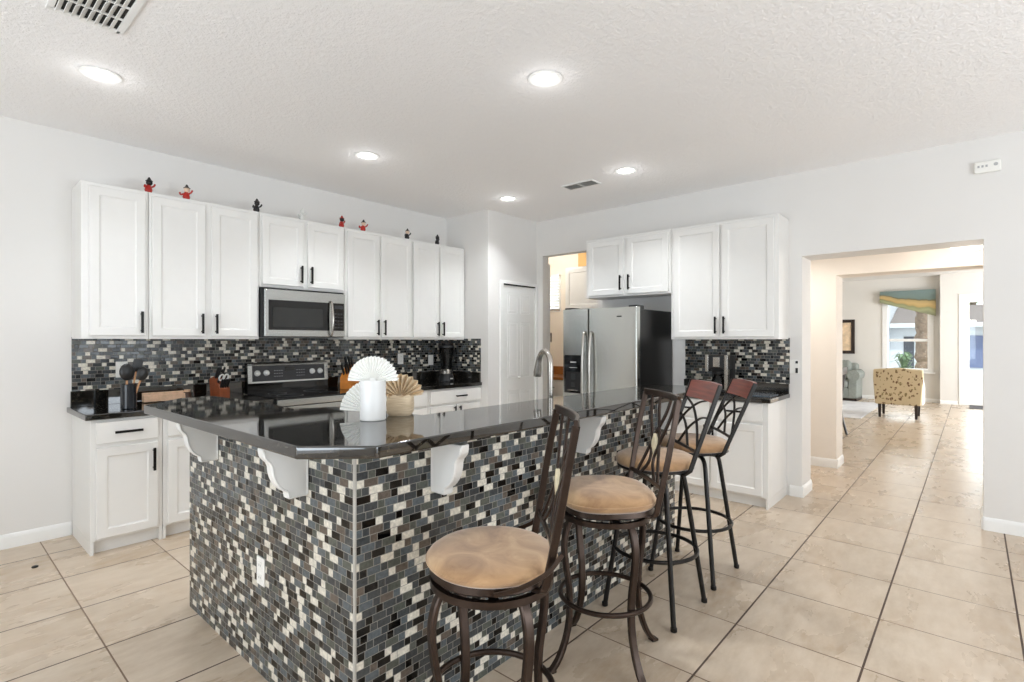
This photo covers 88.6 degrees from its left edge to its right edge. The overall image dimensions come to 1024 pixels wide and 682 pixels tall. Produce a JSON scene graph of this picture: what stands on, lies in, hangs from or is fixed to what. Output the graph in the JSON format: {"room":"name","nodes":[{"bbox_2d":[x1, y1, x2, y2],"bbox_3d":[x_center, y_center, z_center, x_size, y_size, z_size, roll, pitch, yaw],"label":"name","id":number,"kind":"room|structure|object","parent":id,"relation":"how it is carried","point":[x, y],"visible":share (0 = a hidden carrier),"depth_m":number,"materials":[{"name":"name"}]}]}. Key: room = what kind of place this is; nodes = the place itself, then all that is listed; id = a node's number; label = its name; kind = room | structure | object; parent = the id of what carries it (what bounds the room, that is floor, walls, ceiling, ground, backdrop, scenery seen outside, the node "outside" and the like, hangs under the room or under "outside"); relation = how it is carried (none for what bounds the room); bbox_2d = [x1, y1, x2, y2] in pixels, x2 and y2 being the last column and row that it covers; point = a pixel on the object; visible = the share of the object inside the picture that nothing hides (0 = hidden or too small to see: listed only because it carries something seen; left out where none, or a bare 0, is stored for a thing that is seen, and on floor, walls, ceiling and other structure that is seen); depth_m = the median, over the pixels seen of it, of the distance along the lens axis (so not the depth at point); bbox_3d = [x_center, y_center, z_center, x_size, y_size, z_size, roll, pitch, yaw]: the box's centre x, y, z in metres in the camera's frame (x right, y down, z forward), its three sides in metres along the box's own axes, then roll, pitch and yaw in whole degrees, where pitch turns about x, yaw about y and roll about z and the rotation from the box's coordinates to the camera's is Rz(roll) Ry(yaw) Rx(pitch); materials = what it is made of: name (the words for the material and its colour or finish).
{"room":"kitchen","nodes":[
{"label":"kitchen","id":0,"kind":"room"},
{"bbox_2d":[0,116,445,534],"bbox_3d":[-2.869,-0.055,4.174,0.120,2.880,7.885,0,0,41],"label":"wall","id":1,"kind":"structure","parent":0,"point":[40,165],"depth_m":3.67,"materials":[{"name":"paint"}]},
{"bbox_2d":[0,521,71,549],"bbox_3d":[-4.245,1.337,2.506,0.014,0.095,3.322,0,0,41],"label":"baseboard","id":2,"kind":"structure","parent":1,"relation":"attached to","point":[21,538],"depth_m":3.60,"materials":[{"name":"white paint"}]},
{"bbox_2d":[72,180,147,338],"bbox_3d":[-2.884,-0.552,3.779,0.376,1.075,0.384,0,0,41],"label":"upper cabinet","id":3,"kind":"object","parent":1,"relation":"attached to","point":[110,222],"visible":1,"depth_m":3.67,"materials":[{"name":"white paint"}]},
{"bbox_2d":[148,192,258,338],"bbox_3d":[-2.495,-0.552,4.222,0.376,1.075,0.789,0,0,41],"label":"upper cabinet","id":4,"kind":"object","parent":1,"relation":"attached to","point":[203,257],"visible":0.98,"depth_m":4.08,"materials":[{"name":"white paint"}]},
{"bbox_2d":[143,177,155,192],"bbox_3d":[-2.701,-1.155,3.903,0.056,0.130,0.096,0,0,18],"label":"figurine","id":5,"kind":"object","parent":4,"relation":"on","point":[148,188],"visible":0.86,"depth_m":3.89,"materials":[{"name":"red ceramic"}]},
{"bbox_2d":[179,185,192,198],"bbox_3d":[-2.535,-1.155,4.090,0.096,0.130,0.056,0,0,-20],"label":"figurine","id":6,"kind":"object","parent":4,"relation":"on","point":[186,195],"visible":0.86,"depth_m":4.07,"materials":[{"name":"red ceramic"}]},
{"bbox_2d":[71,337,445,394],"bbox_3d":[-1.976,0.229,5.093,0.008,0.512,3.560,0,0,41],"label":"backsplash","id":7,"kind":"structure","parent":1,"relation":"attached to","point":[169,362],"depth_m":4.43,"materials":[{"name":"tile"}]},
{"bbox_2d":[116,361,127,377],"bbox_3d":[-2.950,0.215,3.970,0.010,0.120,0.075,0,0,41],"label":"wall outlet","id":8,"kind":"object","parent":7,"relation":"attached to","point":[118,364],"visible":0.34,"depth_m":3.95,"materials":[{"name":"white plastic"}]},
{"bbox_2d":[398,353,402,363],"bbox_3d":[-1.252,0.200,5.902,0.010,0.120,0.075,0,0,41],"label":"wall outlet","id":9,"kind":"object","parent":7,"relation":"attached to","point":[400,355],"visible":1,"depth_m":5.90,"materials":[{"name":"white plastic"}]},
{"bbox_2d":[259,212,343,292],"bbox_3d":[-1.969,-0.775,4.821,0.376,0.630,0.799,0,0,41],"label":"upper cabinet","id":10,"kind":"object","parent":1,"relation":"attached to","point":[295,254],"visible":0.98,"depth_m":4.68,"materials":[{"name":"white paint"}]},
{"bbox_2d":[252,199,261,211],"bbox_3d":[-2.185,-1.155,4.491,0.056,0.130,0.096,0,0,30],"label":"figurine","id":11,"kind":"object","parent":10,"relation":"on","point":[256,207],"visible":0.88,"depth_m":4.47,"materials":[{"name":"black ceramic"}]},
{"bbox_2d":[259,287,344,337],"bbox_3d":[-1.949,-0.243,4.782,0.435,0.420,0.764,0,0,41],"label":"microwave","id":12,"kind":"object","parent":10,"relation":"attached to","point":[291,313],"visible":0.98,"depth_m":4.63,"materials":[{"name":"silver metal"}]},
{"bbox_2d":[298,207,307,219],"bbox_3d":[-1.917,-1.155,4.795,0.056,0.130,0.096,0,0,41],"label":"figurine","id":13,"kind":"object","parent":10,"relation":"on","point":[302,211],"visible":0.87,"depth_m":4.78,"materials":[{"name":"white ceramic"}]},
{"bbox_2d":[328,228,411,339],"bbox_3d":[-1.438,-0.552,5.425,0.376,1.075,0.803,0,0,41],"label":"upper cabinet","id":14,"kind":"object","parent":1,"relation":"attached to","point":[377,267],"visible":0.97,"depth_m":5.28,"materials":[{"name":"white paint"}]},
{"bbox_2d":[412,240,463,339],"bbox_3d":[-0.918,-0.552,6.018,0.376,1.075,0.769,0,0,41],"label":"upper cabinet","id":15,"kind":"object","parent":1,"relation":"attached to","point":[437,270],"visible":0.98,"depth_m":5.87,"materials":[{"name":"white paint"}]},
{"bbox_2d":[446,210,536,406],"bbox_3d":[-0.247,-0.055,6.532,0.707,2.880,0.882,0,0,41],"label":"wall","id":16,"kind":"structure","parent":0,"point":[496,246],"depth_m":6.11,"materials":[{"name":"paint"}]},
{"bbox_2d":[446,339,480,371],"bbox_3d":[-0.580,0.167,6.230,0.586,0.388,0.009,0,0,41],"label":"backsplash","id":17,"kind":"structure","parent":16,"relation":"attached to","point":[467,351],"depth_m":6.17,"materials":[{"name":"tile"}]},
{"bbox_2d":[499,279,537,404],"bbox_3d":[0.076,0.335,6.374,0.073,2.100,0.693,0,0,41],"label":"door","id":18,"kind":"structure","parent":16,"relation":"in","point":[516,299],"depth_m":6.36,"materials":[{"name":"white paint"}]},
{"bbox_2d":[0,0,1023,222],"bbox_3d":[0.271,-1.555,1.482,8.350,0.120,7.985,0,0,41],"label":"ceiling","id":19,"kind":"structure","parent":0,"point":[693,96],"depth_m":3.06,"materials":[{"name":"white paint"}]},
{"bbox_2d":[45,0,145,34],"bbox_3d":[-1.786,-1.486,2.270,0.540,0.018,0.284,0,0,41],"label":"ceiling vent","id":20,"kind":"object","parent":19,"relation":"in","point":[115,16],"visible":1,"depth_m":2.36,"materials":[{"name":"white metal"}]},
{"bbox_2d":[78,66,122,83],"bbox_3d":[-2.305,-1.490,2.944,0.200,0.010,0.200,0,0,41],"label":"recessed light","id":21,"kind":"object","parent":19,"relation":"in","point":[98,74],"visible":1,"depth_m":2.94,"materials":[{"name":"white paint"}]},
{"bbox_2d":[354,151,379,159],"bbox_3d":[-1.168,-1.490,4.227,0.200,0.010,0.200,0,0,41],"label":"recessed light","id":22,"kind":"object","parent":19,"relation":"in","point":[364,155],"visible":1,"depth_m":4.22,"materials":[{"name":"white paint"}]},
{"bbox_2d":[498,196,516,201],"bbox_3d":[-0.043,-1.490,5.500,0.200,0.010,0.200,0,0,41],"label":"recessed light","id":23,"kind":"object","parent":19,"relation":"in","point":[503,198],"visible":1,"depth_m":5.49,"materials":[{"name":"white paint"}]},
{"bbox_2d":[528,70,562,87],"bbox_3d":[0.189,-1.490,2.988,0.200,0.010,0.200,0,0,41],"label":"recessed light","id":24,"kind":"object","parent":19,"relation":"in","point":[542,78],"visible":1,"depth_m":2.98,"materials":[{"name":"white paint"}]},
{"bbox_2d":[561,179,600,190],"bbox_3d":[0.657,-1.488,5.013,0.350,0.013,0.170,0,0,41],"label":"ceiling vent","id":25,"kind":"object","parent":19,"relation":"in","point":[590,182],"visible":1,"depth_m":5.00,"materials":[{"name":"white metal"}]},
{"bbox_2d":[614,167,637,174],"bbox_3d":[0.998,-1.490,4.598,0.200,0.010,0.200,0,0,41],"label":"recessed light","id":26,"kind":"object","parent":19,"relation":"in","point":[623,170],"visible":1,"depth_m":4.59,"materials":[{"name":"white paint"}]},
{"bbox_2d":[0,398,1023,681],"bbox_3d":[3.139,1.435,5.694,9.600,0.100,18.100,0,0,41],"label":"floor","id":27,"kind":"structure","parent":0,"point":[886,570],"depth_m":2.78,"materials":[{"name":"beige tile"}]},
{"bbox_2d":[72,415,161,555],"bbox_3d":[-2.778,0.948,3.699,0.641,0.874,0.400,0,0,41],"label":"base cabinet","id":28,"kind":"object","parent":27,"relation":"on","point":[117,462],"visible":0.97,"depth_m":3.52,"materials":[{"name":"white paint"}]},
{"bbox_2d":[162,419,189,538],"bbox_3d":[-2.393,0.948,4.138,0.641,0.874,0.761,0,0,41],"label":"base cabinet","id":29,"kind":"object","parent":27,"relation":"on","point":[175,455],"visible":0.06,"depth_m":3.72,"materials":[{"name":"white paint"}]},
{"bbox_2d":[67,382,273,420],"bbox_3d":[-2.544,0.435,3.986,0.614,0.150,1.201,0,0,41],"label":"countertop","id":30,"kind":"structure","parent":29,"relation":"on","point":[89,405],"depth_m":3.85,"materials":[{"name":"black stone"}]},
{"bbox_2d":[120,383,136,408],"bbox_3d":[-2.671,0.385,3.657,0.098,0.172,0.098,0,0,41],"label":"utensil crock","id":31,"kind":"object","parent":30,"relation":"on","point":[128,395],"visible":1,"depth_m":3.62,"materials":[{"name":"metal"}]},
{"bbox_2d":[119,364,133,383],"bbox_3d":[-2.661,0.305,3.627,0.047,0.300,0.086,0,0,41],"label":"utensil","id":32,"kind":"object","parent":31,"relation":"in","point":[126,372],"visible":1,"depth_m":3.61,"materials":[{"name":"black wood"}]},
{"bbox_2d":[132,359,143,382],"bbox_3d":[-2.680,0.291,3.725,0.040,0.330,0.111,0,0,13],"label":"utensil","id":33,"kind":"object","parent":31,"relation":"in","point":[137,364],"visible":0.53,"depth_m":3.74,"materials":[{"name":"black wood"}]},
{"bbox_2d":[136,367,148,392],"bbox_3d":[-2.611,0.320,3.680,0.104,0.272,0.030,0,0,-33],"label":"utensil","id":34,"kind":"object","parent":31,"relation":"in","point":[142,373],"visible":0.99,"depth_m":3.68,"materials":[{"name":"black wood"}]},
{"bbox_2d":[142,390,184,402],"bbox_3d":[-2.712,0.431,4.093,0.062,0.072,0.280,0,0,41],"label":"cutting board","id":35,"kind":"object","parent":30,"relation":"on","point":[167,395],"visible":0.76,"depth_m":4.07,"materials":[{"name":"brown wood"}]},
{"bbox_2d":[209,367,230,397],"bbox_3d":[-2.367,0.340,4.265,0.160,0.261,0.090,0,0,27],"label":"knife block","id":36,"kind":"object","parent":30,"relation":"on","point":[219,384],"visible":0.98,"depth_m":4.24,"materials":[{"name":"orange wood"}]},
{"bbox_2d":[245,361,347,408],"bbox_3d":[-1.849,0.789,4.691,0.706,1.192,0.764,0,0,41],"label":"range","id":37,"kind":"object","parent":27,"relation":"on","point":[297,384],"visible":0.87,"depth_m":4.73,"materials":[{"name":"silver metal"}]},
{"bbox_2d":[248,388,347,401],"bbox_3d":[-1.848,0.477,4.690,0.552,0.029,0.762,0,0,41],"label":"glass cooktop","id":38,"kind":"object","parent":37,"relation":"in","point":[280,394],"depth_m":4.60,"materials":[{"name":"black glass"}]},
{"bbox_2d":[386,390,427,414],"bbox_3d":[-1.347,0.948,5.328,0.641,0.874,0.827,0,0,41],"label":"base cabinet","id":39,"kind":"object","parent":27,"relation":"on","point":[420,401],"visible":0.1,"depth_m":5.38,"materials":[{"name":"white paint"}]},
{"bbox_2d":[328,371,481,390],"bbox_3d":[-1.104,0.435,5.625,0.614,0.150,1.610,0,0,41],"label":"countertop","id":40,"kind":"structure","parent":39,"relation":"on","point":[429,380],"depth_m":6.02,"materials":[{"name":"black stone"}]},
{"bbox_2d":[340,356,358,388],"bbox_3d":[-1.609,0.307,5.195,0.117,0.328,0.199,0,0,13],"label":"knife block","id":41,"kind":"object","parent":40,"relation":"on","point":[344,383],"visible":0.76,"depth_m":5.13,"materials":[{"name":"brown wood"}]},
{"bbox_2d":[438,343,454,381],"bbox_3d":[-0.765,0.247,6.183,0.201,0.447,0.188,0,0,-8],"label":"blender","id":42,"kind":"object","parent":40,"relation":"on","point":[446,350],"visible":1,"depth_m":6.12,"materials":[{"name":"black plastic"}]},
{"bbox_2d":[176,400,681,681],"bbox_3d":[-0.283,0.870,3.032,1.723,1.030,2.618,0,0,41],"label":"kitchen island","id":43,"kind":"structure","parent":27,"relation":"on","point":[347,595],"depth_m":2.06,"materials":[{"name":"tile"}]},
{"bbox_2d":[257,555,264,586],"bbox_3d":[-1.039,0.951,2.169,0.070,0.115,0.010,0,0,41],"label":"wall outlet","id":44,"kind":"object","parent":43,"relation":"attached to","point":[260,561],"visible":1,"depth_m":2.16,"materials":[{"name":"white plastic"}]},
{"bbox_2d":[144,384,690,458],"bbox_3d":[-0.301,0.335,3.153,1.965,0.040,2.860,0,0,41],"label":"countertop","id":45,"kind":"structure","parent":43,"relation":"on","point":[323,432],"depth_m":2.08,"materials":[{"name":"black stone"}]},
{"bbox_2d":[340,382,359,410],"bbox_3d":[-0.645,0.236,2.201,0.154,0.154,0.031,0,0,1],"label":"fan","id":46,"kind":"object","parent":45,"relation":"on","point":[351,400],"visible":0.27,"depth_m":2.20,"materials":[{"name":"white paper"}]},
{"bbox_2d":[360,380,385,420],"bbox_3d":[-0.557,0.235,2.103,0.102,0.160,0.102,0,0,41],"label":"vase","id":47,"kind":"object","parent":45,"relation":"on","point":[372,393],"visible":0.88,"depth_m":2.06,"materials":[{"name":"ceramic"}]},
{"bbox_2d":[348,356,398,380],"bbox_3d":[-0.557,0.118,2.103,0.205,0.118,0.016,0,0,0],"label":"fan","id":48,"kind":"object","parent":47,"relation":"in","point":[370,368],"visible":0.84,"depth_m":2.10,"materials":[{"name":"white paper"}]},
{"bbox_2d":[386,395,413,415],"bbox_3d":[-0.479,0.271,2.251,0.110,0.089,0.110,0,0,0],"label":"pot","id":49,"kind":"object","parent":45,"relation":"on","point":[396,405],"visible":0.89,"depth_m":2.20,"materials":[{"name":"beige ceramic"}]},
{"bbox_2d":[386,374,423,396],"bbox_3d":[-0.479,0.199,2.252,0.197,0.117,0.036,0,0,0],"label":"fan","id":50,"kind":"object","parent":49,"relation":"in","point":[405,385],"visible":0.63,"depth_m":2.25,"materials":[{"name":"beige paper"}]},
{"bbox_2d":[428,386,480,413],"bbox_3d":[-0.818,0.948,5.930,0.641,0.874,0.770,0,0,41],"label":"base cabinet","id":51,"kind":"object","parent":27,"relation":"on","point":[461,398],"visible":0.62,"depth_m":5.71,"materials":[{"name":"white paint"}]},
{"bbox_2d":[425,404,579,681],"bbox_3d":[-0.024,0.809,1.689,0.506,1.165,0.466,0,0,12],"label":"bar stool","id":52,"kind":"object","parent":27,"relation":"on","point":[492,563],"visible":1,"depth_m":1.57,"materials":[{"name":"brown metal"}]},
{"bbox_2d":[553,380,562,396],"bbox_3d":[0.521,0.965,7.790,2.199,0.840,0.606,0,0,41],"label":"base cabinet","id":53,"kind":"object","parent":27,"relation":"on","point":[557,384],"visible":0.03,"depth_m":7.33,"materials":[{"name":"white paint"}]},
{"bbox_2d":[553,366,562,379],"bbox_3d":[0.522,0.465,7.807,2.220,0.159,0.579,0,0,41],"label":"countertop","id":54,"kind":"structure","parent":53,"relation":"on","point":[557,370],"depth_m":7.96,"materials":[{"name":"orange wood"}]},
{"bbox_2d":[547,388,681,681],"bbox_3d":[0.463,0.809,2.328,0.546,1.165,0.504,0,0,16],"label":"bar stool","id":55,"kind":"object","parent":27,"relation":"on","point":[611,498],"visible":0.98,"depth_m":2.20,"materials":[{"name":"brown metal"}]},
{"bbox_2d":[563,305,671,395],"bbox_3d":[1.063,0.514,5.375,0.838,1.702,0.851,0,0,41],"label":"refrigerator","id":56,"kind":"object","parent":27,"relation":"on","point":[611,348],"visible":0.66,"depth_m":5.09,"materials":[{"name":"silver metal"}]},
{"bbox_2d":[602,379,722,632],"bbox_3d":[0.763,0.800,2.766,0.581,1.173,0.561,0,0,-2],"label":"bar stool","id":57,"kind":"object","parent":27,"relation":"on","point":[683,463],"visible":0.69,"depth_m":2.69,"materials":[{"name":"black metal"}]},
{"bbox_2d":[648,378,756,590],"bbox_3d":[1.128,0.811,3.187,0.602,1.151,0.555,0,0,5],"label":"bar stool","id":58,"kind":"object","parent":27,"relation":"on","point":[717,447],"visible":0.77,"depth_m":3.12,"materials":[{"name":"black metal"}]},
{"bbox_2d":[675,398,786,509],"bbox_3d":[1.913,0.948,4.808,0.947,0.874,0.619,0,0,41],"label":"base cabinet","id":59,"kind":"object","parent":27,"relation":"on","point":[754,466],"visible":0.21,"depth_m":4.46,"materials":[{"name":"white paint"}]},
{"bbox_2d":[684,379,789,403],"bbox_3d":[1.928,0.448,4.808,0.980,0.125,0.599,0,0,41],"label":"countertop","id":60,"kind":"structure","parent":59,"relation":"on","point":[782,390],"depth_m":4.71,"materials":[{"name":"black stone"}]},
{"bbox_2d":[705,354,734,393],"bbox_3d":[1.919,0.298,4.828,0.204,0.345,0.232,0,0,41],"label":"coffee maker","id":61,"kind":"object","parent":60,"relation":"on","point":[722,366],"visible":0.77,"depth_m":4.75,"materials":[{"name":"black plastic"}]},
{"bbox_2d":[733,393,777,396],"bbox_3d":[2.133,0.468,4.595,0.300,0.006,0.260,0,0,41],"label":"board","id":62,"kind":"object","parent":60,"relation":"on","point":[754,394],"visible":0.71,"depth_m":4.56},
{"bbox_2d":[842,367,847,437],"bbox_3d":[4.642,0.885,7.768,0.501,1.006,0.440,0,0,41],"label":"dining chair","id":63,"kind":"object","parent":27,"relation":"on","point":[844,369],"visible":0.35,"depth_m":7.72,"materials":[{"name":"brown wood"}]},
{"bbox_2d":[842,360,864,400],"bbox_3d":[7.752,0.920,12.703,1.230,0.930,0.880,0,0,41],"label":"armchair","id":64,"kind":"object","parent":27,"relation":"on","point":[852,391],"visible":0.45,"depth_m":12.15,"materials":[{"name":"grey fabric"}]},
{"bbox_2d":[842,360,851,378],"bbox_3d":[7.844,0.690,12.822,0.760,0.470,0.220,0,0,41],"label":"cushion","id":65,"kind":"object","parent":64,"relation":"on","point":[845,363],"depth_m":12.55,"materials":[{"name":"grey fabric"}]},
{"bbox_2d":[842,401,877,418],"bbox_3d":[6.342,1.379,11.234,2.300,0.012,3.050,0,0,41],"label":"area rug","id":66,"kind":"object","parent":27,"relation":"on","point":[851,409],"visible":0.24,"depth_m":10.68,"materials":[{"name":"white fabric"}]},
{"bbox_2d":[873,368,924,419],"bbox_3d":[7.120,0.933,9.650,0.729,0.904,0.659,0,0,41],"label":"floral armchair","id":67,"kind":"object","parent":27,"relation":"on","point":[895,386],"visible":1,"depth_m":9.39,"materials":[{"name":"beige fabric"}]},
{"bbox_3d":[0.097,0.948,3.063,0.616,0.874,2.049,0,0,41],"label":"base cabinet","id":68,"kind":"object","parent":27,"relation":"on","visible":0},
{"bbox_3d":[0.100,0.491,3.053,0.598,0.039,2.080,0,0,41],"label":"countertop","id":69,"kind":"structure","parent":68,"relation":"on","visible":0},
{"bbox_2d":[534,349,552,397],"bbox_3d":[0.208,0.258,3.117,0.102,0.426,0.207,0,0,-27],"label":"kitchen faucet","id":70,"kind":"object","parent":69,"relation":"on","point":[538,365],"visible":0.59,"depth_m":3.04,"materials":[{"name":"silver metal"}]},
{"bbox_2d":[548,254,577,365],"bbox_3d":[1.062,-0.065,7.799,3.500,2.900,0.120,0,0,41],"label":"wall","id":71,"kind":"structure","parent":0,"point":[558,264],"depth_m":8.02,"materials":[{"name":"beige paint"}]},
{"bbox_2d":[550,274,560,311],"bbox_3d":[0.573,-0.730,8.182,0.500,0.570,0.070,0,0,41],"label":"window","id":72,"kind":"structure","parent":71,"relation":"in","point":[560,274],"depth_m":7.99,"materials":[{"name":"white paint"}]},
{"bbox_2d":[550,274,559,310],"bbox_3d":[0.536,-0.741,8.141,0.500,0.548,0.040,0,0,41],"label":"window blind","id":73,"kind":"object","parent":72,"relation":"attached to","point":[552,277],"visible":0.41,"depth_m":8.03,"materials":[{"name":"white plastic"}]},
{"bbox_2d":[565,266,596,308],"bbox_3d":[1.457,-0.740,7.114,1.599,0.610,0.386,0,0,41],"label":"upper cabinet","id":74,"kind":"object","parent":71,"relation":"attached to","point":[575,277],"visible":0.09,"depth_m":7.39,"materials":[{"name":"white paint"}]},
{"bbox_2d":[578,252,585,266],"bbox_3d":[1.658,-1.274,7.191,1.800,0.439,0.006,0,0,41],"label":"trim","id":75,"kind":"structure","parent":71,"relation":"attached to","point":[581,256],"depth_m":7.74,"materials":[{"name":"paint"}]},
{"bbox_2d":[537,130,1023,522],"bbox_3d":[2.943,-0.055,4.539,8.370,2.880,0.335,0,0,41],"label":"wall","id":76,"kind":"structure","parent":0,"point":[931,198],"depth_m":4.25,"materials":[{"name":"paint"}]},
{"bbox_2d":[548,264,551,350],"bbox_3d":[0.219,0.200,6.938,0.720,2.350,0.074,0,0,41],"label":"door","id":77,"kind":"structure","parent":76,"relation":"in","point":[549,333],"depth_m":6.69,"materials":[{"name":"white paint"}]},
{"bbox_2d":[586,229,670,299],"bbox_3d":[1.268,-0.779,5.536,0.977,0.628,0.376,0,0,41],"label":"upper cabinet","id":78,"kind":"object","parent":76,"relation":"attached to","point":[635,265],"visible":0.96,"depth_m":5.38,"materials":[{"name":"white paint"}]},
{"bbox_2d":[671,213,788,339],"bbox_3d":[2.000,-0.552,4.894,0.964,1.075,0.376,0,0,41],"label":"upper cabinet","id":79,"kind":"object","parent":76,"relation":"attached to","point":[730,279],"visible":1,"depth_m":4.72,"materials":[{"name":"white paint"}]},
{"bbox_2d":[685,338,789,383],"bbox_3d":[2.128,0.179,5.026,0.964,0.413,0.008,0,0,41],"label":"backsplash","id":80,"kind":"structure","parent":76,"relation":"attached to","point":[756,360],"depth_m":4.94,"materials":[{"name":"tile"}]},
{"bbox_2d":[790,360,798,373],"bbox_3d":[2.508,0.230,4.691,0.105,0.124,0.011,0,0,41],"label":"wall plate","id":81,"kind":"object","parent":76,"relation":"attached to","point":[794,364],"visible":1,"depth_m":4.68,"materials":[{"name":"white plastic"}]},
{"bbox_2d":[789,485,803,497],"bbox_3d":[2.530,1.337,4.670,0.110,0.095,0.014,0,0,41],"label":"baseboard","id":82,"kind":"object","parent":76,"relation":"attached to","point":[796,491],"visible":1,"depth_m":4.66,"materials":[{"name":"white paint"}]},
{"bbox_2d":[802,479,811,496],"bbox_3d":[2.682,1.337,4.769,0.014,0.095,0.335,0,0,41],"label":"baseboard","id":83,"kind":"structure","parent":76,"relation":"attached to","point":[808,486],"depth_m":4.76,"materials":[{"name":"white paint"}]},
{"bbox_2d":[981,506,983,528],"bbox_3d":[3.571,1.337,3.987,0.014,0.095,0.335,0,0,41],"label":"baseboard","id":84,"kind":"structure","parent":76,"relation":"attached to","point":[982,513],"depth_m":3.87,"materials":[{"name":"white paint"}]},
{"bbox_2d":[974,159,1001,173],"bbox_3d":[3.471,-1.273,3.833,0.150,0.084,0.030,0,0,41],"label":"fire alarm","id":85,"kind":"object","parent":76,"relation":"attached to","point":[991,165],"visible":1,"depth_m":3.82,"materials":[{"name":"white plastic"}]},
{"bbox_2d":[984,517,1023,536],"bbox_3d":[4.660,1.337,2.798,3.192,0.095,0.014,0,0,41],"label":"baseboard","id":86,"kind":"structure","parent":76,"relation":"attached to","point":[990,524],"depth_m":3.78,"materials":[{"name":"white paint"}]},
{"bbox_2d":[842,276,939,398],"bbox_3d":[8.271,-0.040,13.013,3.650,2.850,0.150,0,0,41],"label":"wall","id":87,"kind":"structure","parent":0,"point":[861,303],"depth_m":12.59,"materials":[{"name":"grey paint"}]},
{"bbox_2d":[842,319,854,353],"bbox_3d":[8.126,-0.107,13.015,0.630,0.835,0.035,0,0,41],"label":"framed picture","id":88,"kind":"object","parent":87,"relation":"attached to","point":[848,326],"visible":0.48,"depth_m":12.89,"materials":[{"name":"brown wood"}]},
{"bbox_2d":[842,323,850,350],"bbox_3d":[8.131,-0.107,13.021,0.490,0.695,0.011,0,0,41],"label":"print","id":89,"kind":"object","parent":88,"relation":"attached to","point":[846,327],"depth_m":12.92},
{"bbox_2d":[862,395,939,402],"bbox_3d":[8.254,1.345,12.918,3.550,0.080,0.014,0,0,41],"label":"baseboard","id":90,"kind":"structure","parent":87,"relation":"attached to","point":[863,396],"depth_m":11.90,"materials":[{"name":"white paint"}]},
{"bbox_2d":[880,289,935,315],"bbox_3d":[9.101,-0.860,12.095,1.030,0.600,0.110,0,0,41],"label":"window valance","id":91,"kind":"object","parent":87,"relation":"attached to","point":[923,301],"visible":1,"depth_m":11.98,"materials":[{"name":"fabric"}]},
{"bbox_2d":[882,304,934,373],"bbox_3d":[9.149,-0.102,12.149,1.010,1.685,0.190,0,0,41],"label":"window","id":92,"kind":"structure","parent":87,"relation":"in","point":[930,370],"depth_m":12.12,"materials":[{"name":"white paint"}]},
{"bbox_2d":[811,248,982,459],"bbox_3d":[4.823,-0.065,4.808,5.900,2.900,0.350,0,0,41],"label":"wall","id":93,"kind":"structure","parent":0,"point":[827,275],"depth_m":5.76,"materials":[{"name":"paint"}]},
{"bbox_2d":[811,456,837,468],"bbox_3d":[3.048,1.337,6.124,1.296,0.095,0.014,0,0,41],"label":"baseboard","id":94,"kind":"structure","parent":93,"relation":"attached to","point":[816,461],"depth_m":5.77,"materials":[{"name":"white paint"}]},
{"bbox_2d":[837,454,843,467],"bbox_3d":[3.650,1.337,5.838,0.014,0.095,0.350,0,0,41],"label":"baseboard","id":95,"kind":"structure","parent":93,"relation":"attached to","point":[840,459],"depth_m":5.84,"materials":[{"name":"white paint"}]},
{"bbox_2d":[842,269,982,281],"bbox_3d":[7.052,-1.515,8.633,7.600,0.100,8.340,0,0,41],"label":"ceiling","id":96,"kind":"structure","parent":0,"point":[970,270],"depth_m":11.74,"materials":[{"name":"paint"}]},
{"bbox_2d":[940,272,982,404],"bbox_3d":[11.056,-0.040,10.426,3.950,2.850,0.360,0,0,41],"label":"wall","id":97,"kind":"structure","parent":0,"point":[951,285],"depth_m":11.47,"materials":[{"name":"grey paint"}]},
{"bbox_2d":[940,400,957,404],"bbox_3d":[9.562,1.345,11.490,0.300,0.080,0.014,0,0,41],"label":"baseboard","id":98,"kind":"structure","parent":97,"relation":"attached to","point":[941,401],"depth_m":11.49,"materials":[{"name":"white paint"}]},
{"bbox_2d":[959,293,982,405],"bbox_3d":[10.113,0.188,11.065,1.060,2.395,0.105,0,0,41],"label":"door","id":99,"kind":"structure","parent":97,"relation":"in","point":[965,398],"depth_m":11.32,"materials":[{"name":"white paint"}]},
{"bbox_3d":[3.706,-0.995,4.824,4.200,0.100,1.100,0,0,41],"label":"ceiling","id":100,"kind":"structure","parent":0,"visible":0},
{"bbox_2d":[951,245,982,251],"bbox_3d":[3.990,-0.865,4.588,0.316,0.160,0.316,0,0,41],"label":"hall ceiling light","id":101,"kind":"object","parent":100,"relation":"attached to","point":[968,248],"visible":0.29,"depth_m":4.54,"materials":[{"name":"white paint"}]},
{"label":"outside","id":102,"kind":"structure","parent":0,"visible":0},
{"bbox_2d":[970,375,982,394],"bbox_3d":[21.126,1.495,31.623,70.000,0.100,44.600,0,0,41],"label":"ground","id":103,"kind":"structure","parent":102,"point":[976,381],"depth_m":17.44,"materials":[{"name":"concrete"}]},
{"bbox_2d":[890,352,917,367],"bbox_3d":[9.967,0.860,13.357,0.585,1.170,0.537,0,0,41],"label":"potted plant","id":104,"kind":"object","parent":103,"relation":"on","point":[903,360],"visible":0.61,"depth_m":13.28,"materials":[{"name":"green plant"}]},
{"bbox_2d":[914,311,927,368],"bbox_3d":[11.912,-0.832,15.225,3.786,4.553,3.822,0,0,41],"label":"palm tree","id":105,"kind":"object","parent":103,"relation":"on","point":[921,319],"visible":0.08,"depth_m":15.11,"materials":[{"name":"brown plant"}]},
{"bbox_2d":[888,305,982,374],"bbox_3d":[21.491,-1.555,25.978,18.800,6.000,9.800,0,0,41],"label":"house","id":106,"kind":"structure","parent":103,"relation":"on","point":[901,321],"depth_m":23.96,"materials":[{"name":"white paint"}]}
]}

